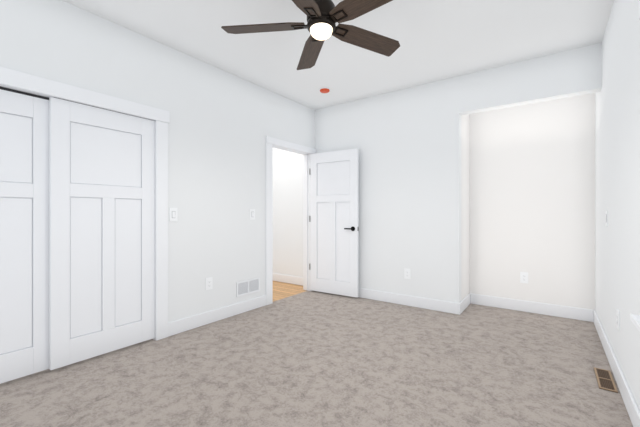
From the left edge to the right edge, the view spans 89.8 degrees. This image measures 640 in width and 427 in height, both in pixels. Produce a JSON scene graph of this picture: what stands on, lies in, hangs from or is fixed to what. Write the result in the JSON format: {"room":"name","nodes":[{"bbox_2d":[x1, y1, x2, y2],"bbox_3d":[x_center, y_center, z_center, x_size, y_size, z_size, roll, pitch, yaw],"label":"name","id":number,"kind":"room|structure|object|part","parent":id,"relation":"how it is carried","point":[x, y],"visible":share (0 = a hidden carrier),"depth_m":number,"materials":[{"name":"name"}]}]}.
{"room":"empty bedroom","nodes":[
{"label":"empty bedroom","id":0,"kind":"room"},
{"bbox_2d":[0,339,154,389],"bbox_3d":[-2.243,1.190,2.555,0.750,0.060,1.780,0,0,36],"label":"floor","id":1,"kind":"structure","parent":0,"point":[4,385],"depth_m":2.37,"materials":[{"name":"grey carpet"}]},
{"bbox_2d":[0,0,314,322],"bbox_3d":[-1.410,-0.210,3.169,0.120,2.740,4.620,0,0,36],"label":"wall","id":2,"kind":"structure","parent":0,"point":[222,124],"depth_m":3.24,"materials":[{"name":"white paint"}]},
{"bbox_2d":[0,67,169,383],"bbox_3d":[-1.978,0.100,2.364,0.142,2.120,1.724,0,0,36],"label":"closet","id":3,"kind":"structure","parent":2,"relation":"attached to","point":[22,90],"depth_m":2.46,"materials":[{"name":"white paint"}]},
{"bbox_3d":[-2.208,0.144,2.082,0.035,1.991,0.755,0,0,36],"label":"sliding closet door","id":4,"kind":"part","parent":3,"relation":"part of","materials":[{"name":"white wood"}]},
{"bbox_3d":[-1.748,0.144,2.646,0.035,1.991,0.755,0,0,36],"label":"sliding closet door","id":5,"kind":"part","parent":3,"relation":"part of","materials":[{"name":"white wood"}]},
{"bbox_2d":[169,208,176,220],"bbox_3d":[-1.401,0.010,3.069,0.011,0.128,0.080,0,0,36],"label":"light switch","id":6,"kind":"object","parent":2,"relation":"attached to","point":[172,214],"visible":1,"depth_m":3.06,"materials":[{"name":"white plastic"}]},
{"bbox_2d":[206,277,212,289],"bbox_3d":[-1.170,0.740,3.390,0.010,0.128,0.080,0,0,36],"label":"electrical outlet","id":7,"kind":"object","parent":2,"relation":"attached to","point":[209,283],"visible":1,"depth_m":3.39,"materials":[{"name":"white plastic"}]},
{"bbox_2d":[168,295,265,336],"bbox_3d":[-1.661,1.095,2.706,0.015,0.130,3.335,0,0,36],"label":"baseboard","id":8,"kind":"structure","parent":2,"relation":"attached to","point":[190,322],"depth_m":3.42,"materials":[{"name":"white paint"}]},
{"bbox_2d":[236,277,259,296],"bbox_3d":[-0.853,0.875,3.829,0.007,0.170,0.357,0,0,36],"label":"air vent","id":9,"kind":"object","parent":2,"relation":"in","point":[249,286],"visible":1,"depth_m":3.82,"materials":[{"name":"white metal"}]},
{"bbox_2d":[250,209,254,219],"bbox_3d":[-0.814,0.010,3.880,0.011,0.128,0.080,0,0,36],"label":"light switch","id":10,"kind":"object","parent":2,"relation":"attached to","point":[252,214],"visible":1,"depth_m":3.88,"materials":[{"name":"white plastic"}]},
{"bbox_2d":[266,136,315,304],"bbox_3d":[-0.376,0.090,4.475,0.023,2.140,1.040,0,0,36],"label":"trim","id":11,"kind":"structure","parent":2,"relation":"attached to","point":[271,142],"depth_m":4.11,"materials":[{"name":"white paint"}]},
{"bbox_2d":[273,145,309,290],"bbox_3d":[-0.433,0.125,4.517,0.120,2.070,0.850,0,0,36],"label":"doorway","id":12,"kind":"structure","parent":2,"relation":"in","point":[306,222],"depth_m":4.83,"materials":[{"name":"white paint"}]},
{"bbox_2d":[309,148,358,297],"bbox_3d":[0.196,0.128,4.580,0.784,2.020,0.133,0,0,36],"label":"entry door","id":13,"kind":"structure","parent":12,"relation":"attached to","point":[334,224],"depth_m":4.54,"materials":[{"name":"white paint"}]},
{"bbox_2d":[280,149,303,289],"bbox_3d":[-0.491,0.090,4.559,0.023,2.140,1.040,0,0,36],"label":"trim","id":14,"kind":"structure","parent":2,"relation":"attached to","point":[303,221],"depth_m":4.89,"materials":[{"name":"white paint"}]},
{"bbox_2d":[273,148,302,276],"bbox_3d":[-0.498,-0.210,5.409,1.030,2.740,0.120,0,0,36],"label":"wall","id":15,"kind":"structure","parent":0,"point":[287,212],"depth_m":5.36,"materials":[{"name":"white paint"}]},
{"bbox_2d":[273,273,302,285],"bbox_3d":[-0.526,1.095,5.345,1.000,0.130,0.019,0,0,36],"label":"baseboard","id":16,"kind":"structure","parent":15,"relation":"attached to","point":[296,280],"depth_m":5.32,"materials":[{"name":"white paint"}]},
{"bbox_2d":[273,281,305,301],"bbox_3d":[-1.152,1.192,4.433,1.115,0.056,2.230,0,0,36],"label":"floor","id":17,"kind":"structure","parent":0,"point":[281,290],"depth_m":4.85,"materials":[{"name":"brown wood"}]},
{"bbox_2d":[0,291,632,426],"bbox_3d":[0.132,1.190,2.404,3.345,0.060,4.950,0,0,36],"label":"floor","id":18,"kind":"structure","parent":0,"point":[312,359],"depth_m":2.30,"materials":[{"name":"beige carpet"}]},
{"bbox_2d":[594,367,617,392],"bbox_3d":[1.988,1.156,2.240,0.092,0.008,0.344,0,0,36],"label":"floor vent","id":19,"kind":"object","parent":18,"relation":"in","point":[605,380],"visible":0.96,"depth_m":2.22,"materials":[{"name":"brown metal"}]},
{"bbox_2d":[63,0,613,109],"bbox_3d":[-0.319,-1.620,2.731,4.700,0.080,5.190,0,0,36],"label":"ceiling","id":20,"kind":"structure","parent":0,"point":[439,40],"depth_m":2.88,"materials":[{"name":"white paint"}]},
{"bbox_2d":[221,0,399,69],"bbox_3d":[0.029,-1.377,2.118,1.274,0.406,1.300,0,0,36],"label":"ceiling fan","id":21,"kind":"object","parent":20,"relation":"hanging from","point":[324,17],"visible":1,"depth_m":2.15,"materials":[{"name":"brown wood"}]},
{"bbox_2d":[319,87,329,92],"bbox_3d":[0.061,-1.565,4.092,0.136,0.030,0.136,0,0,36],"label":"smoke detector","id":22,"kind":"object","parent":20,"relation":"attached to","point":[324,90],"visible":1,"depth_m":4.05,"materials":[{"name":"red plastic"}]},
{"bbox_2d":[315,43,601,302],"bbox_3d":[1.299,-0.210,3.986,3.310,2.740,0.120,0,0,36],"label":"wall","id":23,"kind":"structure","parent":0,"point":[406,142],"depth_m":3.94,"materials":[{"name":"white paint"}]},
{"bbox_2d":[404,268,410,278],"bbox_3d":[1.103,0.760,4.047,0.080,0.128,0.010,0,0,36],"label":"electrical outlet","id":24,"kind":"object","parent":23,"relation":"attached to","point":[407,273],"visible":1,"depth_m":4.05,"materials":[{"name":"white plastic"}]},
{"bbox_2d":[461,93,594,309],"bbox_3d":[2.339,-0.210,3.658,1.480,2.740,0.570,0,0,36],"label":"wall","id":25,"kind":"structure","parent":0,"point":[528,188],"depth_m":3.76,"materials":[{"name":"white paint"}]},
{"bbox_2d":[359,288,592,321],"bbox_3d":[1.420,1.095,4.166,3.295,0.130,0.585,0,0,36],"label":"baseboard","id":26,"kind":"structure","parent":25,"relation":"attached to","point":[583,314],"depth_m":3.86,"materials":[{"name":"white paint"}]},
{"bbox_2d":[520,272,527,282],"bbox_3d":[2.417,0.760,3.800,0.080,0.128,0.010,0,0,36],"label":"outlet","id":27,"kind":"object","parent":25,"relation":"attached to","point":[523,277],"visible":1,"depth_m":3.80,"materials":[{"name":"white plastic"}]},
{"bbox_2d":[595,0,639,410],"bbox_3d":[1.500,-0.210,1.340,0.120,2.740,5.070,0,0,36],"label":"wall","id":28,"kind":"structure","parent":0,"point":[617,184],"depth_m":2.15,"materials":[{"name":"white paint"}]},
{"bbox_2d":[605,211,607,225],"bbox_3d":[2.389,0.040,2.678,0.011,0.128,0.080,0,0,36],"label":"light switch","id":29,"kind":"object","parent":28,"relation":"attached to","point":[606,219],"visible":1,"depth_m":2.67,"materials":[{"name":"white plastic"}]},
{"bbox_2d":[593,310,639,426],"bbox_3d":[1.481,1.095,1.428,0.015,0.130,4.950,0,0,36],"label":"baseboard","id":30,"kind":"structure","parent":28,"relation":"attached to","point":[632,408],"depth_m":2.10,"materials":[{"name":"white paint"}]},
{"bbox_2d":[617,309,619,330],"bbox_3d":[2.049,0.730,2.208,0.010,0.128,0.080,0,0,36],"label":"electrical outlet","id":31,"kind":"object","parent":28,"relation":"attached to","point":[618,319],"visible":1,"depth_m":2.18,"materials":[{"name":"white plastic"}]},
{"bbox_2d":[630,314,639,331],"bbox_3d":[1.130,0.525,0.947,0.080,0.030,1.640,0,0,36],"label":"window sill","id":32,"kind":"structure","parent":28,"relation":"in","point":[634,319],"depth_m":1.55,"materials":[{"name":"white paint"}]}
]}

